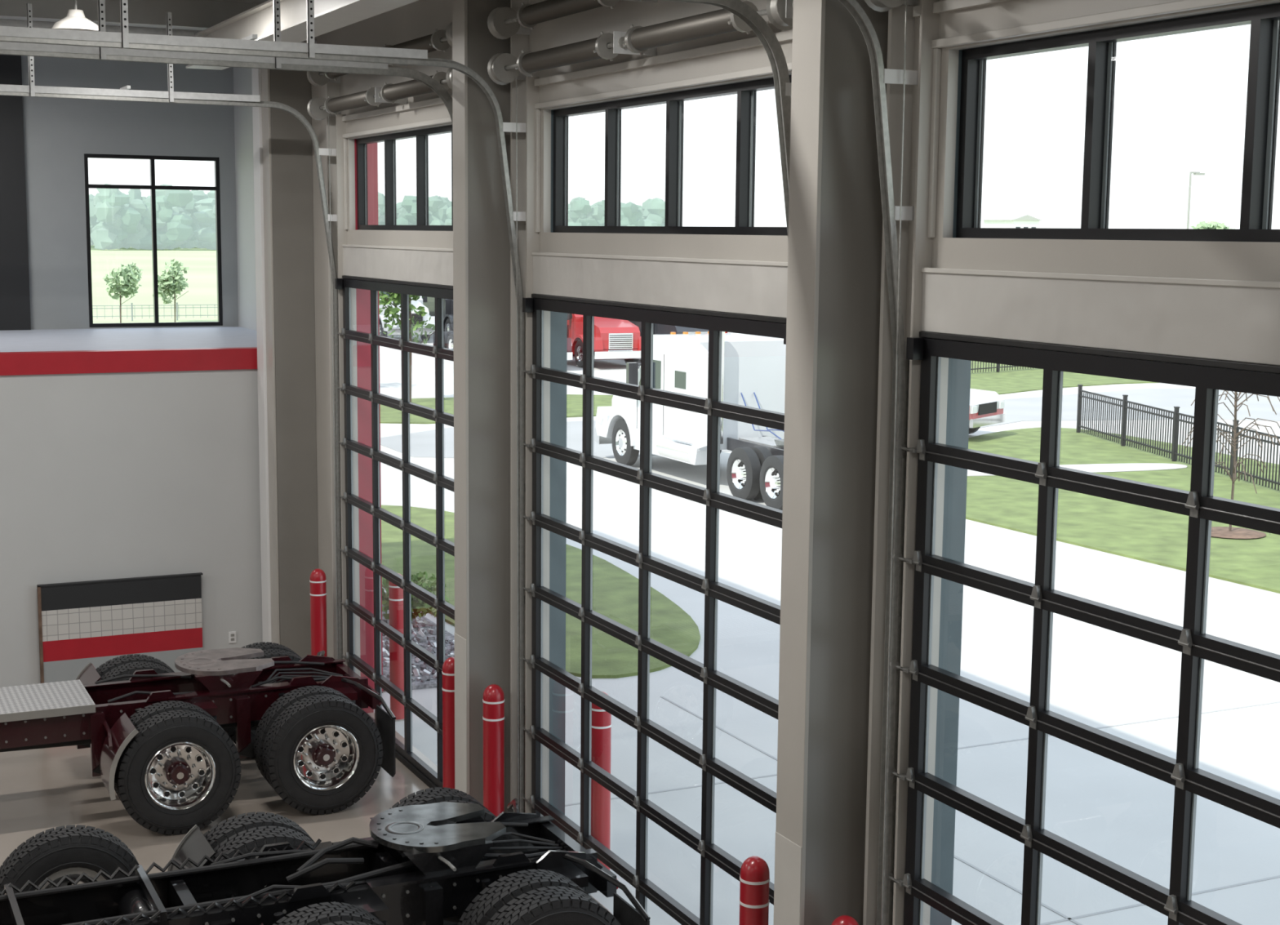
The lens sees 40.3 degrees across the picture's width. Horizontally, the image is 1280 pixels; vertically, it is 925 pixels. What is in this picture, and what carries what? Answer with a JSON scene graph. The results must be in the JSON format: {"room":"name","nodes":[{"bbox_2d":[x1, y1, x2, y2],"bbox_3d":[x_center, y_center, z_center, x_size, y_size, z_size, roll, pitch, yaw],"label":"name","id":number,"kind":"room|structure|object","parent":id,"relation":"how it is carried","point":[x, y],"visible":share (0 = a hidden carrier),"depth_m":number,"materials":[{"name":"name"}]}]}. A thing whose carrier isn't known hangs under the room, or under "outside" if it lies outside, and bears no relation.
{"room":"auto repair garage","nodes":[
{"label":"auto repair garage","id":0,"kind":"room"},
{"bbox_2d":[0,326,257,351],"bbox_3d":[-12.500,-1.103,18.420,17.480,0.185,4.200,-3,8,-26],"label":"ledge","id":1,"kind":"structure","parent":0,"point":[153,338],"depth_m":21.17,"materials":[{"name":"white paint"}]},
{"bbox_2d":[21,55,238,329],"bbox_3d":[-13.409,-1.433,20.397,17.580,7.500,0.200,-3,8,-26],"label":"wall","id":2,"kind":"structure","parent":0,"point":[58,132],"depth_m":22.98,"materials":[{"name":"grey paint"}]},
{"bbox_2d":[0,54,31,330],"bbox_3d":[-11.001,-3.416,21.138,6.750,3.715,0.080,-3,8,-26],"label":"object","id":3,"kind":"structure","parent":2,"relation":"attached to","point":[15,299],"depth_m":22.53,"materials":[{"name":"black"}]},
{"bbox_2d":[84,153,222,327],"bbox_3d":[-6.538,-2.974,23.482,1.770,2.280,0.080,-3,8,-26],"label":"window","id":4,"kind":"structure","parent":2,"relation":"in","point":[152,187],"depth_m":23.45,"materials":[{"name":"black metal"}]},
{"bbox_2d":[0,0,259,28],"bbox_3d":[-8.072,-3.447,8.552,17.170,0.280,21.120,-3,8,-26],"label":"ceiling joists","id":5,"kind":"object","parent":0,"point":[197,14],"depth_m":18.05,"materials":[{"name":"grey metal"}]},
{"bbox_2d":[0,368,262,687],"bbox_3d":[-11.708,1.075,16.651,17.170,3.550,0.180,-3,8,-26],"label":"wall","id":6,"kind":"structure","parent":0,"point":[113,475],"depth_m":19.35,"materials":[{"name":"white paint"}]},
{"bbox_2d":[0,346,257,375],"bbox_3d":[-11.683,-0.799,16.388,17.170,0.235,0.210,-3,8,-26],"label":"trim","id":7,"kind":"structure","parent":6,"relation":"attached to","point":[77,362],"depth_m":19.17,"materials":[{"name":"red paint"}]},
{"bbox_2d":[228,631,235,643],"bbox_3d":[-4.691,2.011,20.080,0.080,0.130,0.020,-3,8,-26],"label":"wall outlet","id":8,"kind":"object","parent":6,"relation":"attached to","point":[232,635],"visible":1,"depth_m":20.07,"materials":[{"name":"white paint"}]},
{"bbox_2d":[0,0,267,30],"bbox_3d":[-7.437,-3.621,7.706,18.000,0.300,27.500,-3,8,-26],"label":"ceiling","id":9,"kind":"structure","parent":0,"point":[260,2],"depth_m":20.22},
{"bbox_2d":[51,0,97,31],"bbox_3d":[-4.981,-4.137,15.384,0.440,0.649,0.440,-3,8,-26],"label":"lamp","id":10,"kind":"object","parent":9,"relation":"hanging from","point":[75,20],"visible":0.88,"depth_m":15.31,"materials":[{"name":"white metal"}]},
{"bbox_2d":[185,0,418,70],"bbox_3d":[0.159,-3.021,8.625,0.380,0.420,22.000,-3,8,-26],"label":"roof beam","id":11,"kind":"structure","parent":9,"relation":"attached to","point":[330,15],"depth_m":14.81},
{"bbox_2d":[0,18,316,43],"bbox_3d":[-11.041,-3.960,14.730,17.000,0.250,0.350,-3,8,-26],"label":"ceiling pipe","id":12,"kind":"object","parent":11,"relation":"attached to","point":[3,22],"visible":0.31,"depth_m":17.63,"materials":[{"name":"grey metal"}]},
{"bbox_2d":[0,712,613,915],"bbox_3d":[-7.660,4.030,8.763,17.370,0.150,27.300,-3,8,-26],"label":"floor","id":13,"kind":"structure","parent":0,"point":[42,789],"depth_m":15.67,"materials":[{"name":"concrete"}]},
{"bbox_2d":[36,572,203,683],"bbox_3d":[-5.770,1.917,19.470,1.780,1.255,0.070,-3,8,-26],"label":"wall panel","id":14,"kind":"object","parent":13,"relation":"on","point":[95,622],"visible":0.84,"depth_m":19.39,"materials":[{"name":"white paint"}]},
{"bbox_2d":[0,641,395,835],"bbox_3d":[-6.290,2.534,14.994,8.160,1.198,2.482,-3,8,-26],"label":"chassis","id":15,"kind":"object","parent":13,"relation":"on","point":[162,739],"visible":0.99,"depth_m":15.38,"materials":[{"name":"red paint"}]},
{"bbox_2d":[251,68,318,657],"bbox_3d":[-3.964,-1.074,19.549,0.510,7.200,0.600,-3,8,-26],"label":"support column","id":16,"kind":"structure","parent":13,"relation":"on","point":[282,147],"depth_m":19.32,"materials":[{"name":"beige metal"}]},
{"bbox_2d":[309,568,327,656],"bbox_3d":[-3.417,1.902,18.567,0.240,1.570,0.240,-3,8,-26],"label":"bollard","id":17,"kind":"object","parent":13,"relation":"on","point":[317,580],"visible":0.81,"depth_m":18.46,"materials":[{"name":"red plastic"}]},
{"bbox_2d":[0,786,650,924],"bbox_3d":[-4.067,3.154,10.491,8.220,1.198,2.938,-3,8,-26],"label":"chassis","id":18,"kind":"object","parent":13,"relation":"on","point":[437,856],"visible":1,"depth_m":11.41,"materials":[{"name":"black paint"}]},
{"bbox_2d":[441,657,454,788],"bbox_3d":[-1.590,2.419,14.810,0.240,1.570,0.240,-3,8,-26],"label":"bollard","id":19,"kind":"object","parent":13,"relation":"on","point":[448,666],"visible":0.54,"depth_m":14.71,"materials":[{"name":"red plastic"}]},
{"bbox_2d":[452,0,510,811],"bbox_3d":[-1.210,-0.298,13.914,0.485,7.200,0.300,-3,8,-26],"label":"support column","id":20,"kind":"structure","parent":13,"relation":"on","point":[481,237],"depth_m":13.76,"materials":[{"name":"beige metal"}]},
{"bbox_2d":[482,684,504,816],"bbox_3d":[-1.169,2.539,13.944,0.240,1.570,0.240,-3,8,-26],"label":"bollard","id":21,"kind":"object","parent":13,"relation":"on","point":[493,700],"visible":0.74,"depth_m":13.85,"materials":[{"name":"red plastic"}]},
{"bbox_2d":[739,855,769,924],"bbox_3d":[0.658,3.056,10.187,0.240,1.570,0.240,-3,8,-26],"label":"bollard","id":22,"kind":"object","parent":13,"relation":"on","point":[754,877],"visible":1,"depth_m":10.04,"materials":[{"name":"red plastic"}]},
{"bbox_2d":[773,0,888,924],"bbox_3d":[1.038,0.339,9.291,0.485,7.200,0.300,-3,8,-26],"label":"support column","id":23,"kind":"structure","parent":13,"relation":"on","point":[835,241],"depth_m":9.13,"materials":[{"name":"beige metal"}]},
{"bbox_2d":[831,915,858,924],"bbox_3d":[1.079,3.176,9.321,0.240,1.570,0.240,-3,8,-26],"label":"bollard","id":24,"kind":"object","parent":13,"relation":"on","point":[843,919],"visible":1,"depth_m":9.20,"materials":[{"name":"red plastic"}]},
{"bbox_2d":[233,66,382,691],"bbox_3d":[-4.285,-1.505,21.631,0.350,7.500,5.900,-3,8,-26],"label":"wall","id":25,"kind":"structure","parent":0,"point":[242,77],"depth_m":23.20,"materials":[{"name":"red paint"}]},
{"bbox_2d":[311,0,1279,924],"bbox_3d":[1.066,0.094,9.999,0.200,7.500,22.900,-3,8,-26],"label":"wall","id":26,"kind":"structure","parent":0,"point":[1205,260],"depth_m":11.18,"materials":[{"name":"beige paint"}]},
{"bbox_2d":[0,0,452,659],"bbox_3d":[-4.323,-0.554,15.536,4.670,7.220,4.680,-3,8,-26],"label":"door track assembly","id":27,"kind":"object","parent":26,"relation":"attached to","point":[319,72],"visible":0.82,"depth_m":16.47,"materials":[{"name":"white paint"}]},
{"bbox_2d":[335,278,454,788],"bbox_3d":[-2.246,0.635,16.576,0.125,4.630,4.210,-3,8,-26],"label":"door","id":28,"kind":"structure","parent":26,"relation":"in","point":[404,753],"depth_m":16.71,"materials":[{"name":"black metal"}]},
{"bbox_2d":[0,0,793,813],"bbox_3d":[-2.075,0.083,10.913,4.670,7.220,4.680,-3,8,-26],"label":"door track assembly","id":29,"kind":"object","parent":26,"relation":"attached to","point":[503,23],"visible":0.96,"depth_m":12.19,"materials":[{"name":"white paint"}]},
{"bbox_2d":[356,124,453,231],"bbox_3d":[-2.035,-2.621,16.229,0.090,0.920,3.840,-3,8,-26],"label":"window","id":30,"kind":"structure","parent":26,"relation":"in","point":[422,135],"depth_m":17.01,"materials":[{"name":"black metal"}]},
{"bbox_2d":[325,0,939,924],"bbox_3d":[-0.049,0.078,11.931,0.140,7.000,14.720,-3,8,-26],"label":"trim","id":31,"kind":"structure","parent":26,"relation":"attached to","point":[527,94],"depth_m":9.24,"materials":[{"name":"beige paint"}]},
{"bbox_2d":[519,297,786,924],"bbox_3d":[0.002,1.272,11.953,0.125,4.630,4.210,-3,8,-26],"label":"door","id":32,"kind":"structure","parent":26,"relation":"in","point":[712,767],"depth_m":11.89,"materials":[{"name":"black metal"}]},
{"bbox_2d":[553,75,791,235],"bbox_3d":[0.213,-1.984,11.606,0.090,0.920,3.840,-3,8,-26],"label":"window","id":33,"kind":"structure","parent":26,"relation":"in","point":[746,91],"depth_m":11.58,"materials":[{"name":"black metal"}]},
{"bbox_2d":[342,0,1279,373],"bbox_3d":[0.111,-1.742,11.484,0.062,1.470,14.630,-3,8,-26],"label":"trim","id":34,"kind":"structure","parent":26,"relation":"attached to","point":[1230,324],"depth_m":8.35,"materials":[{"name":"beige paint"}]},
{"bbox_2d":[838,0,1012,924],"bbox_3d":[0.173,0.719,6.290,4.670,7.220,4.680,-3,8,-26],"label":"door track assembly","id":35,"kind":"object","parent":26,"relation":"attached to","point":[881,76],"visible":0.97,"depth_m":8.95,"materials":[{"name":"white paint"}]},
{"bbox_2d":[884,337,1279,924],"bbox_3d":[2.251,1.908,7.330,0.125,4.630,4.210,-3,8,-26],"label":"door","id":36,"kind":"structure","parent":26,"relation":"in","point":[1199,504],"depth_m":7.93,"materials":[{"name":"black metal"}]},
{"bbox_2d":[955,3,1279,242],"bbox_3d":[2.461,-1.347,6.983,0.090,0.920,3.840,-3,8,-26],"label":"window","id":37,"kind":"structure","parent":26,"relation":"in","point":[1264,68],"depth_m":7.76,"materials":[{"name":"black metal"}]},
{"label":"outside","id":38,"kind":"structure","parent":0,"visible":0},
{"bbox_2d":[90,244,217,323],"bbox_3d":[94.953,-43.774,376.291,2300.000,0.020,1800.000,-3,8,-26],"label":"ground","id":39,"kind":"structure","parent":38,"point":[202,274],"depth_m":152.32,"materials":[{"name":"green plant"}]},
{"bbox_2d":[102,262,143,323],"bbox_3d":[-26.317,-8.509,88.874,2.174,3.393,1.886,-3,8,-26],"label":"tree","id":40,"kind":"object","parent":39,"relation":"on","point":[124,282],"visible":1,"depth_m":88.49,"materials":[{"name":"green plant"}]},
{"bbox_2d":[92,302,217,320],"bbox_3d":[-31.304,-8.127,94.585,22.100,0.990,0.100,-3,8,-26],"label":"picket fence","id":41,"kind":"object","parent":39,"relation":"on","point":[131,304],"visible":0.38,"depth_m":96.59,"materials":[{"name":"grey"}]},
{"bbox_2d":[152,258,189,322],"bbox_3d":[-25.545,-9.357,94.981,1.989,3.479,1.916,-3,8,-26],"label":"tree","id":42,"kind":"object","parent":39,"relation":"on","point":[172,282],"visible":1,"depth_m":94.73,"materials":[{"name":"green plant"}]},
{"bbox_2d":[88,183,665,249],"bbox_3d":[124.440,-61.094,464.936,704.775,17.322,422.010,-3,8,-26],"label":"treeline","id":43,"kind":"object","parent":39,"relation":"on","point":[185,219],"visible":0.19,"depth_m":381.20,"materials":[{"name":"green plant"}]},
{"bbox_2d":[981,214,1041,227],"bbox_3d":[119.274,-72.257,549.466,18.000,11.260,16.000,-3,8,-26],"label":"building","id":44,"kind":"structure","parent":39,"relation":"on","point":[997,220],"depth_m":542.32,"materials":[{"name":"white paint"}]},
{"bbox_2d":[1186,171,1204,228],"bbox_3d":[33.730,-13.137,106.473,1.086,9.080,0.300,-3,8,-26],"label":"street lamp","id":45,"kind":"object","parent":39,"relation":"on","point":[1190,172],"visible":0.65,"depth_m":105.86,"materials":[{"name":"grey metal"}]},
{"bbox_2d":[1190,221,1235,229],"bbox_3d":[64.687,-23.732,196.274,5.780,7.079,5.727,-3,8,-26],"label":"tree","id":46,"kind":"object","parent":39,"relation":"on","point":[1212,224],"visible":0.09,"depth_m":195.36,"materials":[{"name":"green plant"}]},
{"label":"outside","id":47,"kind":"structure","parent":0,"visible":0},
{"bbox_2d":[373,334,1279,924],"bbox_3d":[18.141,0.079,40.207,56.630,0.050,116.000,-3,8,-26],"label":"concrete lot","id":48,"kind":"structure","parent":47,"point":[1121,814],"depth_m":19.07,"materials":[{"name":"white concrete"}]},
{"bbox_2d":[388,573,404,721],"bbox_3d":[-2.565,1.945,18.461,0.240,1.570,0.240,-3,8,-26],"label":"bollard","id":49,"kind":"object","parent":48,"relation":"on","point":[396,593],"visible":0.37,"depth_m":18.39,"materials":[{"name":"red plastic"}]},
{"bbox_2d":[378,291,435,341],"bbox_3d":[-12.185,-7.536,82.776,2.840,3.196,9.020,-3,8,-26],"label":"truck","id":50,"kind":"object","parent":48,"relation":"on","point":[419,302],"visible":0.3,"depth_m":79.26,"materials":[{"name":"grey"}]},
{"bbox_2d":[382,604,454,692],"bbox_3d":[-3.981,1.955,23.712,1.600,0.138,8.700,-3,8,-26],"label":"gravel bed","id":51,"kind":"object","parent":48,"relation":"on","point":[424,631],"visible":0.08,"depth_m":21.32,"materials":[{"name":"grey gravel"}]},
{"bbox_2d":[382,570,449,621],"bbox_3d":[-2.983,1.751,22.686,1.019,0.732,0.819,-3,8,-26],"label":"shrub","id":52,"kind":"object","parent":51,"relation":"on","point":[418,606],"visible":0.37,"depth_m":22.58,"materials":[{"name":"green plant"}]},
{"bbox_2d":[422,297,453,332],"bbox_3d":[-9.212,-7.696,84.199,2.840,3.196,9.020,-3,8,-26],"label":"truck","id":53,"kind":"object","parent":48,"relation":"on","point":[430,304],"visible":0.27,"depth_m":81.50,"materials":[{"name":"grey metal"}]},
{"bbox_2d":[380,394,613,423],"bbox_3d":[-4.087,-1.616,50.943,12.750,0.040,6.625,-3,8,-26],"label":"lawn","id":54,"kind":"structure","parent":48,"relation":"on","point":[388,415],"depth_m":50.57,"materials":[{"name":"green plant"}]},
{"bbox_2d":[378,291,435,402],"bbox_3d":[-7.070,-3.991,51.530,2.392,4.457,1.975,6,9,33],"label":"tree","id":55,"kind":"object","parent":54,"relation":"on","point":[395,298],"visible":0.23,"depth_m":51.39,"materials":[{"name":"green plant"}]},
{"bbox_2d":[433,330,572,360],"bbox_3d":[-5.474,-5.484,67.834,2.840,3.196,9.020,-3,8,-26],"label":"truck","id":56,"kind":"object","parent":48,"relation":"on","point":[448,336],"visible":0.07,"depth_m":69.60,"materials":[{"name":"red"}]},
{"bbox_2d":[591,691,611,870],"bbox_3d":[-0.317,2.582,13.838,0.240,1.570,0.240,-3,8,-26],"label":"bollard","id":57,"kind":"object","parent":48,"relation":"on","point":[601,748],"visible":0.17,"depth_m":13.76,"materials":[{"name":"red plastic"}]},
{"bbox_2d":[567,313,640,367],"bbox_3d":[-2.591,-5.638,69.215,2.840,3.196,9.020,-3,8,-26],"label":"truck","id":58,"kind":"object","parent":48,"relation":"on","point":[614,339],"visible":0.34,"depth_m":65.60,"materials":[{"name":"red metal"}]},
{"bbox_2d":[627,320,708,336],"bbox_3d":[0.291,-5.793,70.595,2.840,3.196,9.020,-3,8,-26],"label":"truck","id":59,"kind":"object","parent":48,"relation":"on","point":[658,329],"visible":0.02,"depth_m":67.06,"materials":[{"name":"grey"}]},
{"bbox_2d":[594,331,786,510],"bbox_3d":[1.963,-1.191,36.097,2.840,3.196,9.020,-3,8,-26],"label":"truck","id":60,"kind":"object","parent":48,"relation":"on","point":[753,366],"visible":0.46,"depth_m":35.64,"materials":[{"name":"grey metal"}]},
{"bbox_2d":[564,696,1279,924],"bbox_3d":[11.351,4.730,4.491,13.130,0.005,37.000,-3,8,-26],"label":"joint","id":61,"kind":"object","parent":48,"relation":"on","point":[1066,918],"visible":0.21,"depth_m":14.57,"materials":[{"name":"grey concrete"}]},
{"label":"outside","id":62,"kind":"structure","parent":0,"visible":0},
{"bbox_2d":[380,388,1279,457],"bbox_3d":[16.542,-1.474,51.531,49.234,0.010,15.178,-1,8,-13],"label":"asphalt road","id":63,"kind":"structure","parent":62,"point":[422,444],"depth_m":51.63,"materials":[{"name":"grey asphalt"}]},
{"bbox_2d":[968,388,1005,434],"bbox_3d":[6.445,-1.733,45.464,5.820,1.876,2.060,6,9,36],"label":"pickup truck","id":64,"kind":"object","parent":63,"relation":"on","point":[986,407],"visible":0.11,"depth_m":43.88,"materials":[{"name":"white metal"}]},
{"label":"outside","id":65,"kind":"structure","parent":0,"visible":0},
{"bbox_2d":[381,505,700,678],"bbox_3d":[-2.296,1.624,26.699,3.794,0.040,13.375,-3,8,-26],"label":"lawn","id":66,"kind":"structure","parent":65,"point":[615,590],"depth_m":24.34,"materials":[{"name":"green plant"}]},
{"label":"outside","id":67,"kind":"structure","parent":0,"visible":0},
{"bbox_2d":[965,426,1279,593],"bbox_3d":[13.481,0.919,33.189,14.688,0.040,27.312,-3,8,-26],"label":"lawn","id":68,"kind":"structure","parent":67,"point":[1131,531],"depth_m":32.92,"materials":[{"name":"green plant"}]},
{"bbox_2d":[1075,384,1279,490],"bbox_3d":[12.278,-0.653,40.000,0.100,1.260,11.548,0,8,-8],"label":"picket fence","id":69,"kind":"object","parent":68,"relation":"on","point":[1174,452],"visible":0.85,"depth_m":40.67,"materials":[{"name":"black metal"}]},
{"bbox_2d":[1182,390,1279,538],"bbox_3d":[10.315,-0.092,30.237,1.775,2.681,1.471,3,8,17],"label":"bare sapling","id":70,"kind":"object","parent":68,"relation":"on","point":[1229,531],"visible":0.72,"depth_m":30.12,"materials":[{"name":"brown plant"}]},
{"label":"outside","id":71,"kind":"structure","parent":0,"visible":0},
{"bbox_2d":[970,360,1157,394],"bbox_3d":[14.906,-4.810,76.406,26.750,0.040,45.375,-3,8,-26],"label":"lawn","id":72,"kind":"structure","parent":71,"point":[1002,382],"depth_m":62.14,"materials":[{"name":"green plant"}]},
{"bbox_2d":[970,360,1031,373],"bbox_3d":[13.438,-4.137,65.351,11.502,1.510,0.100,-6,10,-41],"label":"picket fence","id":73,"kind":"object","parent":72,"relation":"on","point":[997,367],"visible":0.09,"depth_m":65.24,"materials":[{"name":"black metal"}]},
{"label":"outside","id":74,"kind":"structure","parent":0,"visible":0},
{"bbox_2d":[967,462,1187,475],"bbox_3d":[8.652,0.163,38.290,7.558,0.010,1.232,-1,8,-15],"label":"sidewalk","id":75,"kind":"structure","parent":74,"point":[1092,468],"depth_m":38.79,"materials":[{"name":"concrete"}]}
]}

